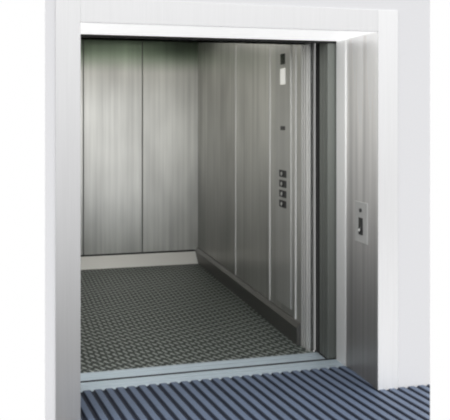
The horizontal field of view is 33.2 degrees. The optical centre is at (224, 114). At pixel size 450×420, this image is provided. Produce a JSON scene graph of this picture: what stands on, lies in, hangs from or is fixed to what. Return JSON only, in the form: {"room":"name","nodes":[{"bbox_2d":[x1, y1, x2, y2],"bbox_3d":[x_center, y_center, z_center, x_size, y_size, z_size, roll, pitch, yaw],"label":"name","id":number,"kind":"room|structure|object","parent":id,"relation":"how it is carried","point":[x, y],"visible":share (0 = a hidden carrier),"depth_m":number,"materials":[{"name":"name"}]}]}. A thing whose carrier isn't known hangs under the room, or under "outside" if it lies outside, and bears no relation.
{"room":"elevator lobby","nodes":[
{"label":"elevator lobby","id":0,"kind":"room"},
{"bbox_2d":[81,39,197,254],"bbox_3d":[-1.072,0.391,8.145,1.660,2.450,0.030,0,0,-15],"label":"wall","id":1,"kind":"structure","parent":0,"point":[139,99],"depth_m":8.17,"materials":[{"name":"silver metal"}]},
{"bbox_2d":[81,250,197,269],"bbox_3d":[-1.049,1.553,8.059,1.528,0.126,0.151,0,0,-15],"label":"baseboard","id":2,"kind":"structure","parent":1,"relation":"attached to","point":[179,257],"depth_m":8.09,"materials":[{"name":"silver metal"}]},
{"bbox_2d":[81,264,313,372],"bbox_3d":[-0.631,1.641,6.532,1.660,0.050,3.374,0,0,-15],"label":"floor","id":3,"kind":"structure","parent":0,"point":[146,316],"depth_m":5.90,"materials":[{"name":"grey metal"}]},
{"bbox_2d":[81,37,314,350],"bbox_3d":[-0.216,0.376,5.015,1.690,2.480,0.140,0,0,-15],"label":"door frame","id":4,"kind":"structure","parent":0,"point":[306,116],"depth_m":5.18,"materials":[{"name":"metal"}]},
{"bbox_2d":[81,352,324,380],"bbox_3d":[-0.148,1.629,4.841,1.640,0.034,0.144,0,0,-15],"label":"sill","id":5,"kind":"structure","parent":0,"point":[304,356],"depth_m":4.83,"materials":[{"name":"silver metal"}]},
{"bbox_2d":[81,34,335,352],"bbox_3d":[0.078,0.306,4.909,2.213,2.620,0.219,0,0,-15],"label":"shaft","id":6,"kind":"object","parent":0,"point":[317,43],"visible":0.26,"depth_m":5.12,"materials":[{"name":"grey metal"}]},
{"bbox_2d":[81,350,335,382],"bbox_3d":[0.082,1.634,4.897,2.213,0.044,0.245,0,0,-15],"label":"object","id":7,"kind":"structure","parent":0,"point":[314,350],"depth_m":4.78,"materials":[{"name":"metal"}]},
{"bbox_2d":[45,0,429,419],"bbox_3d":[0.071,0.316,4.482,2.236,2.640,0.560,0,0,-15],"label":"wall","id":8,"kind":"structure","parent":0,"point":[413,15],"depth_m":4.46,"materials":[{"name":"white paint"}]},
{"bbox_2d":[81,359,343,391],"bbox_3d":[-0.067,1.629,4.683,1.713,0.034,0.148,0,0,-15],"label":"door sill landing","id":9,"kind":"object","parent":8,"relation":"attached to","point":[270,369],"depth_m":4.67,"materials":[{"name":"silver metal"}]},
{"bbox_2d":[56,0,397,419],"bbox_3d":[-0.008,0.502,4.467,1.969,2.228,0.586,0,0,-15],"label":"door frame","id":10,"kind":"structure","parent":8,"relation":"in","point":[366,65],"depth_m":4.42,"materials":[{"name":"silver metal"}]},
{"bbox_2d":[81,22,374,40],"bbox_3d":[-0.009,-0.509,4.470,1.713,0.050,0.580,0,0,-15],"label":"liner","id":11,"kind":"object","parent":10,"relation":"attached to","point":[86,28],"depth_m":4.45,"materials":[{"name":"white metal"}]},
{"bbox_2d":[355,201,367,244],"bbox_3d":[0.838,0.655,4.584,0.021,0.247,0.166,0,0,-15],"label":"switch plate","id":12,"kind":"object","parent":10,"relation":"attached to","point":[361,209],"visible":1,"depth_m":4.58,"materials":[{"name":"grey plastic"}]},
{"bbox_2d":[198,42,312,350],"bbox_3d":[0.146,0.391,6.767,0.036,2.450,3.330,0,0,-15],"label":"wall","id":13,"kind":"structure","parent":0,"point":[237,81],"depth_m":6.57,"materials":[{"name":"metal"}]},
{"bbox_2d":[195,247,300,344],"bbox_3d":[-0.651,1.541,6.606,1.602,0.150,3.159,0,0,-15],"label":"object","id":14,"kind":"object","parent":13,"relation":"attached to","point":[286,324],"visible":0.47,"depth_m":6.26,"materials":[{"name":"grey metal"}]},
{"bbox_2d":[276,44,291,309],"bbox_3d":[0.431,0.326,5.632,0.027,2.180,0.320,0,0,-15],"label":"control panel","id":15,"kind":"object","parent":13,"relation":"attached to","point":[283,52],"visible":0.98,"depth_m":5.60,"materials":[{"name":"metal"}]},
{"bbox_2d":[320,43,335,358],"bbox_3d":[0.778,0.563,5.074,0.250,2.095,0.140,0,0,-15],"label":"door jamb leaf edges","id":16,"kind":"object","parent":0,"point":[328,50],"depth_m":4.99,"materials":[{"name":"grey metal"}]},
{"bbox_3d":[0.204,1.651,4.066,2.199,0.050,1.187,0,0,-15],"label":"floor","id":17,"kind":"structure","parent":0,"visible":0},
{"bbox_2d":[81,366,429,419],"bbox_3d":[0.224,1.617,4.071,2.158,0.018,1.187,0,0,-15],"label":"floor mat","id":18,"kind":"object","parent":17,"relation":"on","point":[333,393],"visible":0.98,"depth_m":4.27,"materials":[{"name":"rubber"}]}
]}

